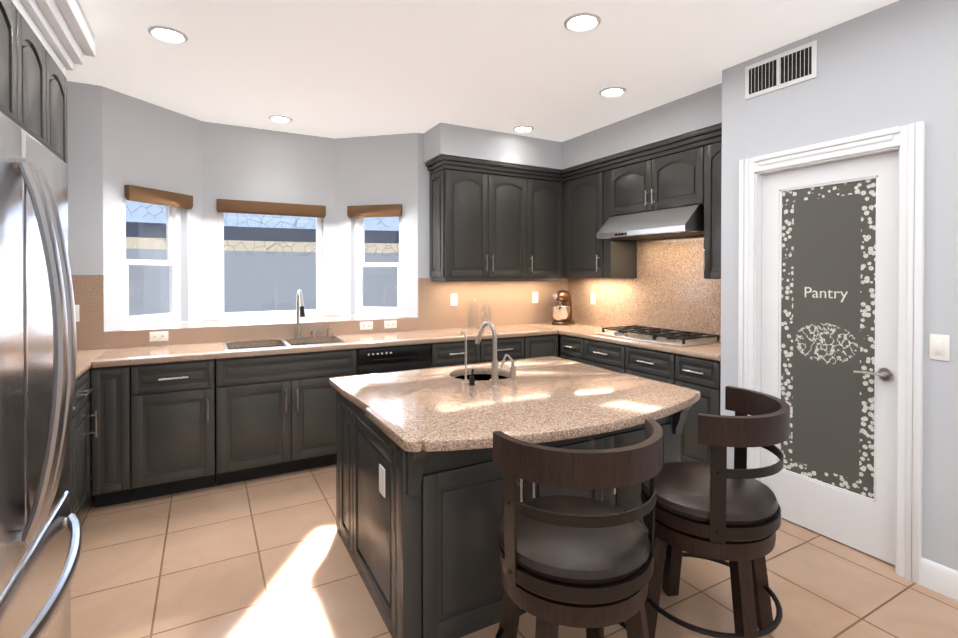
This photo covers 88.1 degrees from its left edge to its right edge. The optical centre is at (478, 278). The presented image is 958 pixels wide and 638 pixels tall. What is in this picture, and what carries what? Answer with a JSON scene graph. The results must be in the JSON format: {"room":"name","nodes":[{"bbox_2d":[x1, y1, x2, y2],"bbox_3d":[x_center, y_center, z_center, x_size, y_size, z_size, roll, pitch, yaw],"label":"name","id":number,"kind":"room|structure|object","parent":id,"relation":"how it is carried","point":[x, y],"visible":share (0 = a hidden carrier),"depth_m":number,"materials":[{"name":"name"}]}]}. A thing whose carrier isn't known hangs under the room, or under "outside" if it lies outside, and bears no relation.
{"room":"kitchen","nodes":[
{"label":"kitchen","id":0,"kind":"room"},
{"bbox_2d":[76,359,95,378],"bbox_3d":[-2.195,0.521,2.080,0.643,0.040,1.547,0,1,-29],"label":"countertop","id":1,"kind":"structure","parent":0,"point":[86,360],"depth_m":2.87,"materials":[{"name":"stone"}]},
{"bbox_2d":[91,334,557,507],"bbox_3d":[-0.915,0.962,4.030,3.490,0.872,0.618,0,1,-29],"label":"base cabinet","id":2,"kind":"object","parent":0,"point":[169,428],"depth_m":3.32,"materials":[{"name":"grey paint"}]},
{"bbox_2d":[76,323,599,367],"bbox_3d":[-0.941,0.503,4.032,4.726,0.040,0.598,0,1,-29],"label":"countertop","id":3,"kind":"structure","parent":0,"point":[201,351],"depth_m":3.71,"materials":[{"name":"stone"}]},
{"bbox_2d":[223,336,347,350],"bbox_3d":[-1.470,0.599,3.759,0.828,0.233,0.448,0,1,-29],"label":"sink","id":4,"kind":"object","parent":3,"relation":"in","point":[286,343],"visible":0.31,"depth_m":3.76,"materials":[{"name":"silver metal"}]},
{"bbox_2d":[294,290,330,337],"bbox_3d":[-1.325,0.285,4.004,0.295,0.396,0.265,0,1,-29],"label":"kitchen faucet","id":5,"kind":"object","parent":3,"relation":"on","point":[302,310],"visible":0.98,"depth_m":4.03,"materials":[{"name":"silver metal"}]},
{"bbox_2d":[468,301,478,327],"bbox_3d":[-0.057,0.330,4.714,0.105,0.290,0.105,0,1,-29],"label":"glass jar","id":6,"kind":"object","parent":3,"relation":"on","point":[473,314],"visible":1,"depth_m":4.68,"materials":[{"name":"clear glass"}]},
{"bbox_2d":[481,301,491,327],"bbox_3d":[0.071,0.345,4.751,0.116,0.260,0.116,0,1,-29],"label":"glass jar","id":7,"kind":"object","parent":3,"relation":"on","point":[486,309],"visible":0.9,"depth_m":4.74,"materials":[{"name":"clear glass"}]},
{"bbox_2d":[550,290,574,324],"bbox_3d":[0.865,0.294,5.116,0.288,0.357,0.228,0,1,-29],"label":"stand mixer","id":8,"kind":"object","parent":3,"relation":"on","point":[562,315],"visible":1,"depth_m":5.04,"materials":[{"name":"brown metal"}]},
{"bbox_2d":[66,0,898,141],"bbox_3d":[0.583,-1.376,1.258,5.330,0.120,8.900,0,1,-29],"label":"ceiling","id":9,"kind":"structure","parent":0,"point":[335,69],"depth_m":2.97,"materials":[{"name":"white paint"}]},
{"bbox_2d":[147,25,188,42],"bbox_3d":[-1.688,-1.323,2.688,0.190,0.011,0.190,0,1,-29],"label":"recessed light","id":10,"kind":"object","parent":9,"relation":"in","point":[168,34],"visible":1,"depth_m":2.68,"materials":[{"name":"white"}]},
{"bbox_2d":[268,115,292,122],"bbox_3d":[-1.664,-1.337,4.153,0.190,0.011,0.190,0,1,-29],"label":"recessed light","id":11,"kind":"object","parent":9,"relation":"in","point":[280,119],"visible":1,"depth_m":4.14,"materials":[{"name":"white"}]},
{"bbox_2d":[513,125,533,131],"bbox_3d":[0.397,-1.340,4.436,0.190,0.011,0.190,0,1,-29],"label":"recessed light","id":12,"kind":"object","parent":9,"relation":"in","point":[523,128],"visible":0.98,"depth_m":4.42,"materials":[{"name":"white"}]},
{"bbox_2d":[564,12,600,31],"bbox_3d":[0.533,-1.322,2.557,0.190,0.011,0.190,0,1,-29],"label":"recessed light","id":13,"kind":"object","parent":9,"relation":"in","point":[581,21],"visible":1,"depth_m":2.55,"materials":[{"name":"white"}]},
{"bbox_2d":[599,86,625,96],"bbox_3d":[0.954,-1.331,3.532,0.190,0.011,0.190,0,1,-29],"label":"recessed light","id":14,"kind":"object","parent":9,"relation":"in","point":[614,91],"visible":1,"depth_m":3.52,"materials":[{"name":"white"}]},
{"bbox_2d":[67,0,957,570],"bbox_3d":[0.612,0.054,1.218,5.130,2.740,8.578,0,1,-29],"label":"wall","id":15,"kind":"structure","parent":0,"point":[895,64],"depth_m":3.43,"materials":[{"name":"grey paint"}]},
{"bbox_2d":[0,0,27,125],"bbox_3d":[-1.923,-0.529,1.553,0.616,1.000,0.514,0,1,-29],"label":"upper cabinet","id":16,"kind":"object","parent":15,"relation":"attached to","point":[13,26],"depth_m":1.84,"materials":[{"name":"grey paint"}]},
{"bbox_2d":[28,24,55,149],"bbox_3d":[-2.115,-0.532,1.900,0.616,1.000,0.506,0,1,-29],"label":"upper cabinet","id":17,"kind":"object","parent":15,"relation":"attached to","point":[33,87],"depth_m":2.17,"materials":[{"name":"grey paint"}]},
{"bbox_2d":[56,64,67,173],"bbox_3d":[-2.291,-0.535,2.219,0.616,1.000,0.451,0,1,-29],"label":"upper cabinet","id":18,"kind":"object","parent":15,"relation":"attached to","point":[61,81],"depth_m":2.46,"materials":[{"name":"grey paint"}]},
{"bbox_2d":[11,0,94,76],"bbox_3d":[-1.858,-1.174,1.533,0.717,0.286,2.300,0,1,-29],"label":"crown molding","id":19,"kind":"structure","parent":18,"relation":"attached to","point":[63,31],"depth_m":2.29,"materials":[{"name":"white wood"}]},
{"bbox_2d":[125,185,192,326],"bbox_3d":[-2.534,-0.165,3.859,0.200,1.036,0.544,0,1,18],"label":"bay window","id":20,"kind":"structure","parent":15,"relation":"in","point":[173,203],"depth_m":3.97,"materials":[{"name":"white plastic"}]},
{"bbox_2d":[217,199,325,317],"bbox_3d":[-1.895,-0.171,4.551,0.914,1.036,0.200,0,1,-29],"label":"bay window","id":21,"kind":"structure","parent":15,"relation":"in","point":[318,212],"depth_m":4.51,"materials":[{"name":"white plastic"}]},
{"bbox_2d":[347,204,401,314],"bbox_3d":[-0.963,-0.173,4.724,0.544,1.036,0.200,0,1,14],"label":"bay window","id":22,"kind":"structure","parent":15,"relation":"in","point":[360,213],"depth_m":4.75,"materials":[{"name":"white plastic"}]},
{"bbox_2d":[71,236,720,350],"bbox_3d":[-0.680,0.075,3.556,4.726,0.825,2.816,0,1,-29],"label":"backsplash","id":23,"kind":"structure","parent":15,"relation":"attached to","point":[670,286],"depth_m":4.33,"materials":[{"name":"stone"}]},
{"bbox_2d":[75,305,78,321],"bbox_3d":[-2.747,0.234,3.347,0.070,0.115,0.007,0,1,-29],"label":"electrical outlet plate","id":24,"kind":"object","parent":23,"relation":"attached to","point":[76,306],"depth_m":3.36,"materials":[{"name":"white plastic"}]},
{"bbox_2d":[150,331,167,341],"bbox_3d":[-2.318,0.417,3.586,0.115,0.070,0.007,0,1,-29],"label":"electrical outlet plate","id":25,"kind":"object","parent":23,"relation":"attached to","point":[159,336],"depth_m":3.59,"materials":[{"name":"white plastic"}]},
{"bbox_2d":[360,321,372,329],"bbox_3d":[-0.984,0.410,4.324,0.115,0.070,0.007,0,1,-29],"label":"electrical outlet plate","id":26,"kind":"object","parent":23,"relation":"attached to","point":[363,325],"depth_m":4.32,"materials":[{"name":"white plastic"}]},
{"bbox_2d":[384,320,396,328],"bbox_3d":[-0.791,0.409,4.431,0.115,0.070,0.007,0,1,-29],"label":"electrical outlet plate","id":27,"kind":"object","parent":23,"relation":"attached to","point":[393,323],"depth_m":4.43,"materials":[{"name":"white plastic"}]},
{"bbox_2d":[451,294,456,305],"bbox_3d":[-0.240,0.201,4.733,0.070,0.115,0.007,0,1,-29],"label":"electrical outlet plate","id":28,"kind":"object","parent":23,"relation":"attached to","point":[453,296],"depth_m":4.73,"materials":[{"name":"white plastic"}]},
{"bbox_2d":[533,292,537,302],"bbox_3d":[0.591,0.197,5.193,0.070,0.115,0.007,0,1,-29],"label":"electrical outlet plate","id":29,"kind":"object","parent":23,"relation":"attached to","point":[535,294],"depth_m":5.19,"materials":[{"name":"white plastic"}]},
{"bbox_2d":[591,293,595,303],"bbox_3d":[1.165,0.203,5.058,0.007,0.115,0.070,0,1,-29],"label":"electrical outlet plate","id":30,"kind":"object","parent":23,"relation":"attached to","point":[593,295],"depth_m":5.05,"materials":[{"name":"white plastic"}]},
{"bbox_2d":[425,155,562,281],"bbox_3d":[0.189,-0.527,4.772,1.365,1.096,0.377,0,1,-29],"label":"upper cabinet","id":31,"kind":"object","parent":15,"relation":"attached to","point":[494,221],"visible":1,"depth_m":4.59,"materials":[{"name":"grey paint"}]},
{"bbox_2d":[561,123,721,278],"bbox_3d":[1.426,-0.537,4.212,0.397,1.066,1.934,0,1,-29],"label":"upper cabinet","id":32,"kind":"object","parent":15,"relation":"attached to","point":[683,170],"visible":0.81,"depth_m":4.15,"materials":[{"name":"grey paint"}]},
{"bbox_2d":[596,205,703,240],"bbox_3d":[1.461,-0.443,4.038,0.502,0.200,0.910,0,1,-29],"label":"range hood","id":33,"kind":"object","parent":15,"relation":"attached to","point":[686,221],"visible":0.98,"depth_m":3.85,"materials":[{"name":"silver metal"}]},
{"bbox_2d":[745,40,816,99],"bbox_3d":[1.724,-1.191,2.848,0.015,0.200,0.405,0,1,-29],"label":"air vent","id":34,"kind":"object","parent":15,"relation":"in","point":[787,68],"visible":1,"depth_m":2.83,"materials":[{"name":"white metal"}]},
{"bbox_2d":[761,151,898,564],"bbox_3d":[1.869,0.389,2.694,0.097,2.027,0.690,0,1,-29],"label":"pantry door","id":35,"kind":"structure","parent":15,"relation":"in","point":[828,370],"depth_m":2.66,"materials":[{"name":"white"}]},
{"bbox_2d":[805,287,847,301],"bbox_3d":[1.891,0.086,2.700,0.001,0.078,0.215,0,1,-29],"label":"lettering","id":36,"kind":"object","parent":35,"relation":"attached to","point":[835,292],"depth_m":2.70,"materials":[{"name":"white paint"}]},
{"bbox_2d":[738,121,924,584],"bbox_3d":[1.879,0.342,2.700,0.144,2.137,0.894,0,1,-29],"label":"door frame","id":37,"kind":"structure","parent":15,"relation":"attached to","point":[907,142],"depth_m":2.35,"materials":[{"name":"white wood"}]},
{"bbox_2d":[920,557,957,600],"bbox_3d":[3.090,1.369,0.398,0.016,0.125,4.322,0,1,-29],"label":"baseboard","id":38,"kind":"structure","parent":15,"relation":"attached to","point":[939,578],"depth_m":2.22,"materials":[{"name":"white wood"}]},
{"bbox_2d":[929,334,949,360],"bbox_3d":[2.075,0.310,2.232,0.011,0.115,0.070,0,1,-29],"label":"light switch","id":39,"kind":"object","parent":15,"relation":"attached to","point":[939,347],"visible":1,"depth_m":2.23,"materials":[{"name":"white plastic"}]},
{"bbox_2d":[70,464,957,637],"bbox_3d":[0.583,1.484,1.285,5.330,0.120,8.900,0,1,-29],"label":"floor","id":40,"kind":"structure","parent":0,"point":[266,557],"depth_m":2.30,"materials":[{"name":"tile"}]},
{"bbox_2d":[0,104,81,637],"bbox_3d":[-1.461,0.506,1.058,0.937,1.840,0.936,0,1,-29],"label":"fridge","id":41,"kind":"object","parent":40,"relation":"on","point":[40,549],"visible":1,"depth_m":1.22,"materials":[{"name":"grey metal"}]},
{"bbox_2d":[67,379,78,519],"bbox_3d":[-2.145,0.981,2.008,0.620,0.872,1.011,0,1,-29],"label":"base cabinet","id":42,"kind":"object","parent":40,"relation":"on","point":[73,489],"depth_m":2.59,"materials":[{"name":"grey paint"}]},
{"bbox_2d":[78,371,94,517],"bbox_3d":[-2.453,0.975,2.563,0.620,0.872,0.517,0,1,-29],"label":"base cabinet","id":43,"kind":"object","parent":40,"relation":"on","point":[79,489],"depth_m":2.80,"materials":[{"name":"grey paint"}]},
{"bbox_2d":[336,374,693,637],"bbox_3d":[0.141,1.006,2.626,1.521,0.810,1.158,0,1,-29],"label":"kitchen island","id":44,"kind":"object","parent":40,"relation":"on","point":[417,533],"visible":0.42,"depth_m":1.98,"materials":[{"name":"grey paint"}]},
{"bbox_2d":[329,356,699,451],"bbox_3d":[0.179,0.581,2.564,1.570,0.040,1.395,0,1,-29],"label":"island countertop","id":45,"kind":"structure","parent":44,"relation":"on","point":[544,399],"depth_m":2.27,"materials":[{"name":"stone"}]},
{"bbox_2d":[454,373,508,377],"bbox_3d":[0.013,0.678,2.917,0.378,0.171,0.378,0,1,-29],"label":"prep sink","id":46,"kind":"object","parent":45,"relation":"in","point":[480,373],"visible":0.15,"depth_m":3.07,"materials":[{"name":"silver metal"}]},
{"bbox_2d":[460,321,515,385],"bbox_3d":[0.036,0.396,2.756,0.306,0.328,0.237,0,1,-29],"label":"island faucet","id":47,"kind":"object","parent":45,"relation":"on","point":[494,374],"visible":1,"depth_m":2.67,"materials":[{"name":"silver metal"}]},
{"bbox_2d":[493,419,662,637],"bbox_3d":[0.304,0.949,1.629,0.545,0.948,0.545,0,1,-29],"label":"bar stool","id":48,"kind":"object","parent":40,"relation":"on","point":[577,562],"visible":1,"depth_m":1.44,"materials":[{"name":"brown wood"}]},
{"bbox_2d":[560,335,720,463],"bbox_3d":[1.391,0.962,4.047,0.618,0.872,1.640,0,1,-29],"label":"base cabinet","id":49,"kind":"object","parent":40,"relation":"on","point":[702,376],"visible":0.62,"depth_m":3.51,"materials":[{"name":"grey paint"}]},
{"bbox_2d":[640,386,789,637],"bbox_3d":[0.905,0.946,1.970,0.560,0.948,0.560,0,1,-29],"label":"bar stool","id":50,"kind":"object","parent":40,"relation":"on","point":[716,509],"visible":0.94,"depth_m":1.78,"materials":[{"name":"brown wood"}]},
{"bbox_2d":[556,326,720,360],"bbox_3d":[1.411,0.503,4.033,0.608,0.040,1.620,0,1,-29],"label":"countertop","id":51,"kind":"structure","parent":0,"point":[708,351],"depth_m":3.71,"materials":[{"name":"stone"}]},
{"bbox_2d":[595,325,720,346],"bbox_3d":[1.435,0.454,4.032,0.490,0.056,0.900,0,1,-29],"label":"cooktop","id":52,"kind":"object","parent":51,"relation":"in","point":[665,336],"visible":0.96,"depth_m":3.88,"materials":[{"name":"silver metal"}]}
]}

